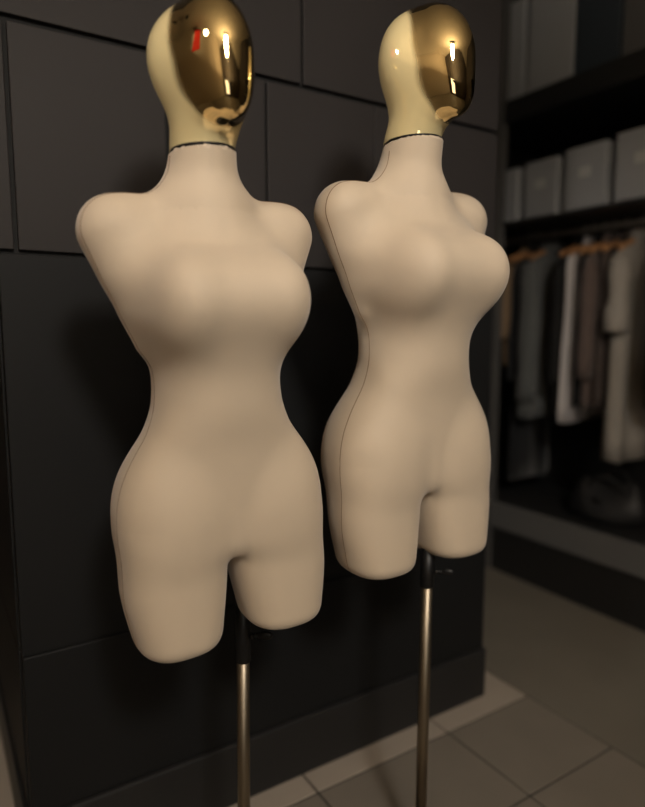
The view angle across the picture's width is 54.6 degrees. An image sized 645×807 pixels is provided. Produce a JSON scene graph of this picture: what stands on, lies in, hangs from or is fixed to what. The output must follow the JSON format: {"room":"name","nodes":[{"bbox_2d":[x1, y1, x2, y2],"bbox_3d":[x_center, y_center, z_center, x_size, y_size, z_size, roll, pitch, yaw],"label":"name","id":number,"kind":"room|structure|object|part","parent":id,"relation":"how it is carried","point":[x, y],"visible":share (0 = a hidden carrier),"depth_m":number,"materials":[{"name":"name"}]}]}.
{"room":"clothing store","nodes":[
{"label":"clothing store","id":0,"kind":"room"},
{"bbox_2d":[0,0,501,806],"bbox_3d":[-0.264,-0.576,1.860,1.354,3.100,0.810,-4,8,-32],"label":"wall","id":1,"kind":"structure","parent":0,"point":[83,117],"depth_m":1.37,"materials":[{"name":"black tile"}]},
{"bbox_2d":[0,647,485,806],"bbox_3d":[-0.258,0.883,2.024,1.368,0.165,0.806,-4,8,-32],"label":"baseboard","id":2,"kind":"structure","parent":1,"relation":"attached to","point":[283,752],"depth_m":1.68,"materials":[{"name":"black"}]},
{"bbox_2d":[0,567,644,806],"bbox_3d":[0.416,1.152,0.595,4.800,0.030,5.800,-4,8,-32],"label":"floor","id":3,"kind":"structure","parent":0,"point":[558,720],"depth_m":1.86,"materials":[{"name":"tile"}]},
{"bbox_2d":[75,0,323,806],"bbox_3d":[-0.163,0.216,1.113,0.350,1.705,0.410,3,8,24],"label":"mannequin","id":4,"kind":"object","parent":3,"relation":"on","point":[205,278],"visible":1,"depth_m":0.97},
{"bbox_2d":[314,2,509,806],"bbox_3d":[0.192,0.153,1.288,0.354,1.789,0.364,3,8,26],"label":"mannequin","id":5,"kind":"object","parent":3,"relation":"on","point":[406,453],"visible":1,"depth_m":1.16},
{"bbox_2d":[485,0,644,631],"bbox_3d":[1.544,-0.596,2.448,0.647,3.000,2.260,-4,8,-32],"label":"wardrobe","id":6,"kind":"object","parent":3,"relation":"on","point":[534,536],"visible":0.44,"depth_m":2.90,"materials":[{"name":"black laminate"}]},
{"bbox_3d":[0.837,-0.662,2.998,0.042,3.000,0.048,-4,8,-32],"label":"post","id":7,"kind":"part","parent":6,"relation":"part of","materials":[{"name":"grey laminate"}]},
{"bbox_2d":[504,168,525,222],"bbox_3d":[1.024,-0.976,2.992,0.360,0.235,0.071,-4,8,-32],"label":"storage box","id":8,"kind":"object","parent":6,"relation":"on","point":[515,180],"visible":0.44,"depth_m":2.89,"materials":[{"name":"grey cardboard"}]},
{"bbox_3d":[0.954,-0.709,3.388,0.635,3.000,0.030,-4,8,-32],"label":"panel","id":9,"kind":"part","parent":6,"relation":"part of","materials":[{"name":"black laminate"}]},
{"bbox_2d":[508,0,530,99],"bbox_3d":[1.026,-1.609,2.913,0.360,0.420,0.083,-4,8,-32],"label":"storage box","id":10,"kind":"object","parent":6,"relation":"on","point":[520,9],"visible":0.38,"depth_m":2.81,"materials":[{"name":"grey cardboard"}]},
{"bbox_2d":[508,233,532,261],"bbox_3d":[1.058,-0.781,3.171,0.397,0.160,0.034,-5,9,-38],"label":"wooden hanger","id":11,"kind":"object","parent":6,"relation":"hanging from","point":[517,254],"visible":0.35,"depth_m":3.08,"materials":[{"name":"orange wood"}]},
{"bbox_2d":[501,244,527,365],"bbox_3d":[1.058,-0.502,3.204,0.506,0.605,0.074,-5,9,-38],"label":"coat","id":12,"kind":"object","parent":11,"relation":"hanging from","point":[506,297],"visible":0.17,"depth_m":3.05,"materials":[{"name":"beige fabric"}]},
{"bbox_3d":[1.058,-0.743,3.175,0.397,0.082,0.034,-5,9,-38],"label":"hanger arm","id":13,"kind":"part","parent":11,"relation":"part of","materials":[{"name":"orange wood"}]},
{"bbox_2d":[512,232,539,261],"bbox_3d":[1.081,-0.777,3.135,0.397,0.160,0.034,-5,9,-38],"label":"wooden hanger","id":14,"kind":"object","parent":6,"relation":"hanging from","point":[526,254],"visible":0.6,"depth_m":3.05,"materials":[{"name":"orange wood"}]},
{"bbox_3d":[1.081,-0.738,3.139,0.397,0.082,0.034,-5,9,-38],"label":"hanger arm","id":15,"kind":"part","parent":14,"relation":"part of","materials":[{"name":"orange wood"}]},
{"bbox_2d":[507,243,549,480],"bbox_3d":[1.079,-0.210,3.204,0.442,1.185,0.079,-5,9,-38],"label":"coat","id":16,"kind":"object","parent":14,"relation":"hanging from","point":[529,438],"visible":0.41,"depth_m":3.16,"materials":[{"name":"black fabric"}]},
{"bbox_2d":[515,241,567,418],"bbox_3d":[1.133,-0.366,3.100,0.511,0.850,0.157,-5,9,-38],"label":"jacket","id":17,"kind":"object","parent":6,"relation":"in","point":[533,394],"visible":0.46,"depth_m":2.96,"materials":[{"name":"grey fabric"}]},
{"bbox_2d":[528,230,556,260],"bbox_3d":[1.132,-0.767,3.053,0.397,0.160,0.034,-5,9,-38],"label":"wooden hanger","id":18,"kind":"object","parent":6,"relation":"hanging from","point":[543,251],"visible":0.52,"depth_m":2.96,"materials":[{"name":"orange wood"}]},
{"bbox_3d":[1.132,-0.728,3.058,0.397,0.082,0.034,-5,9,-38],"label":"hanger arm","id":19,"kind":"part","parent":18,"relation":"part of","materials":[{"name":"orange wood"}]},
{"bbox_2d":[524,156,565,218],"bbox_3d":[1.111,-0.962,2.852,0.362,0.240,0.168,-4,8,-32],"label":"storage box","id":20,"kind":"object","parent":6,"relation":"on","point":[545,178],"visible":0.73,"depth_m":2.73,"materials":[{"name":"grey cardboard"}]},
{"bbox_2d":[527,0,577,92],"bbox_3d":[1.125,-1.669,2.748,0.360,0.580,0.231,-4,8,-32],"label":"storage box","id":21,"kind":"object","parent":6,"relation":"on","point":[552,37],"visible":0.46,"depth_m":2.66,"materials":[{"name":"grey cardboard"}]},
{"bbox_2d":[547,237,583,410],"bbox_3d":[1.222,-0.372,2.958,0.514,0.805,0.079,-5,9,-38],"label":"jacket","id":22,"kind":"object","parent":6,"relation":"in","point":[559,273],"visible":0.33,"depth_m":2.80,"materials":[{"name":"black fabric"}]},
{"bbox_2d":[559,225,586,256],"bbox_3d":[1.221,-0.750,2.913,0.397,0.160,0.034,-5,9,-38],"label":"wooden hanger","id":23,"kind":"object","parent":6,"relation":"hanging from","point":[564,252],"visible":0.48,"depth_m":2.82,"materials":[{"name":"orange wood"}]},
{"bbox_3d":[1.221,-0.712,2.918,0.397,0.082,0.034,-5,9,-38],"label":"hanger arm","id":24,"kind":"part","parent":23,"relation":"part of","materials":[{"name":"orange wood"}]},
{"bbox_2d":[502,197,644,241],"bbox_3d":[1.553,-0.781,2.414,0.605,0.015,2.230,-4,8,-32],"label":"shelf","id":25,"kind":"object","parent":6,"relation":"attached to","point":[634,209],"depth_m":2.82,"materials":[{"name":"black laminate"}]},
{"bbox_2d":[504,47,644,156],"bbox_3d":[1.548,-1.279,2.351,0.615,0.100,2.230,-4,8,-32],"label":"shelf","id":26,"kind":"object","parent":6,"relation":"attached to","point":[601,102],"depth_m":2.76,"materials":[{"name":"black laminate"}]},
{"bbox_3d":[1.538,-0.747,2.408,0.025,0.025,2.230,-4,8,-32],"label":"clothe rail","id":27,"kind":"part","parent":6,"relation":"part of","materials":[{"name":"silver metal"}]},
{"bbox_2d":[567,224,595,255],"bbox_3d":[1.246,-0.746,2.874,0.397,0.160,0.034,-5,9,-38],"label":"wooden hanger","id":28,"kind":"object","parent":6,"relation":"hanging from","point":[577,249],"visible":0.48,"depth_m":2.78,"materials":[{"name":"orange wood"}]},
{"bbox_3d":[1.246,-0.707,2.879,0.397,0.082,0.034,-5,9,-38],"label":"hanger arm","id":29,"kind":"part","parent":28,"relation":"part of","materials":[{"name":"orange wood"}]},
{"bbox_2d":[557,235,603,423],"bbox_3d":[1.246,-0.345,2.923,0.472,0.850,0.054,-5,9,-38],"label":"shirt","id":30,"kind":"object","parent":28,"relation":"hanging from","point":[566,413],"visible":0.2,"depth_m":2.81,"materials":[{"name":"grey fabric"}]},
{"bbox_3d":[1.817,-0.614,2.602,0.020,3.000,2.230,-4,8,-32],"label":"panel","id":31,"kind":"part","parent":6,"relation":"part of","materials":[{"name":"black laminate"}]},
{"bbox_2d":[564,140,617,211],"bbox_3d":[1.229,-0.944,2.666,0.362,0.250,0.188,-4,8,-32],"label":"storage box","id":32,"kind":"object","parent":6,"relation":"on","point":[590,177],"visible":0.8,"depth_m":2.55,"materials":[{"name":"grey cardboard"}]},
{"bbox_2d":[579,222,606,254],"bbox_3d":[1.276,-0.740,2.827,0.397,0.160,0.034,-5,9,-38],"label":"wooden hanger","id":33,"kind":"object","parent":6,"relation":"hanging from","point":[584,250],"visible":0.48,"depth_m":2.73,"materials":[{"name":"orange wood"}]},
{"bbox_2d":[572,234,602,406],"bbox_3d":[1.275,-0.381,2.871,0.400,0.765,0.052,-5,9,-38],"label":"shirt","id":34,"kind":"object","parent":33,"relation":"hanging from","point":[598,238],"visible":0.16,"depth_m":2.77,"materials":[{"name":"black fabric"}]},
{"bbox_3d":[1.276,-0.701,2.831,0.397,0.082,0.034,-5,9,-38],"label":"hanger arm","id":35,"kind":"part","parent":33,"relation":"part of","materials":[{"name":"orange wood"}]},
{"bbox_2d":[574,0,624,74],"bbox_3d":[1.244,-1.647,2.560,0.360,0.580,0.200,-4,8,-32],"label":"storage box","id":36,"kind":"object","parent":6,"relation":"on","point":[599,25],"visible":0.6,"depth_m":2.48,"materials":[{"name":"grey cardboard"}]},
{"bbox_2d":[588,220,616,253],"bbox_3d":[1.302,-0.735,2.787,0.397,0.160,0.034,-5,9,-38],"label":"wooden hanger","id":37,"kind":"object","parent":6,"relation":"hanging from","point":[600,245],"visible":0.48,"depth_m":2.69,"materials":[{"name":"orange wood"}]},
{"bbox_2d":[577,232,615,409],"bbox_3d":[1.302,-0.369,2.830,0.515,0.780,0.104,-5,9,-38],"label":"coat","id":38,"kind":"object","parent":37,"relation":"hanging from","point":[590,283],"visible":0.34,"depth_m":2.67,"materials":[{"name":"brown fabric"}]},
{"bbox_3d":[1.302,-0.696,2.792,0.397,0.082,0.034,-5,9,-38],"label":"hanger arm","id":39,"kind":"part","parent":37,"relation":"part of","materials":[{"name":"orange wood"}]},
{"bbox_2d":[569,469,644,526],"bbox_3d":[1.278,0.412,2.775,0.216,0.221,0.335,-7,10,-44],"label":"handbag","id":40,"kind":"object","parent":6,"relation":"on","point":[612,504],"visible":1,"depth_m":2.71,"materials":[{"name":"black leather"}]},
{"bbox_3d":[1.235,0.348,2.732,0.061,0.084,0.152,-7,10,-44],"label":"handle","id":41,"kind":"part","parent":40,"relation":"part of","materials":[{"name":"black leather"}]},
{"bbox_3d":[1.314,0.339,2.809,0.061,0.084,0.152,-7,10,-44],"label":"handle","id":42,"kind":"part","parent":40,"relation":"part of","materials":[{"name":"black leather"}]},
{"bbox_2d":[601,218,628,251],"bbox_3d":[1.332,-0.729,2.739,0.397,0.160,0.034,-5,9,-38],"label":"wooden hanger","id":43,"kind":"object","parent":6,"relation":"hanging from","point":[615,243],"visible":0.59,"depth_m":2.65,"materials":[{"name":"orange wood"}]},
{"bbox_2d":[593,231,628,408],"bbox_3d":[1.333,-0.370,2.780,0.409,0.765,0.072,-5,9,-38],"label":"coat","id":44,"kind":"object","parent":43,"relation":"hanging from","point":[603,338],"visible":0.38,"depth_m":2.67,"materials":[{"name":"grey fabric"}]},
{"bbox_3d":[1.332,-0.691,2.743,0.397,0.082,0.034,-5,9,-38],"label":"hanger arm","id":45,"kind":"part","parent":43,"relation":"part of","materials":[{"name":"orange wood"}]},
{"bbox_2d":[614,126,644,201],"bbox_3d":[1.358,-0.925,2.462,0.362,0.260,0.208,-4,8,-32],"label":"storage box","id":46,"kind":"object","parent":6,"relation":"on","point":[630,163],"visible":0.98,"depth_m":2.40,"materials":[{"name":"grey cardboard"}]},
{"bbox_2d":[617,216,644,250],"bbox_3d":[1.371,-0.722,2.677,0.397,0.160,0.034,-5,9,-38],"label":"wooden hanger","id":47,"kind":"object","parent":6,"relation":"hanging from","point":[623,245],"visible":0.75,"depth_m":2.59,"materials":[{"name":"orange wood"}]},
{"bbox_2d":[601,228,644,463],"bbox_3d":[1.373,-0.251,2.732,0.523,0.990,0.132,-5,9,-38],"label":"coat","id":48,"kind":"object","parent":47,"relation":"hanging from","point":[623,432],"visible":0.95,"depth_m":2.63,"materials":[{"name":"beige fabric"}]},
{"bbox_3d":[1.371,-0.683,2.682,0.397,0.082,0.034,-5,9,-38],"label":"hanger arm","id":49,"kind":"part","parent":47,"relation":"part of","materials":[{"name":"orange wood"}]},
{"bbox_2d":[622,0,644,55],"bbox_3d":[1.364,-1.624,2.371,0.360,0.580,0.230,-4,8,-32],"label":"storage box","id":50,"kind":"object","parent":6,"relation":"on","point":[634,10],"visible":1,"depth_m":2.36,"materials":[{"name":"grey cardboard"}]}
]}

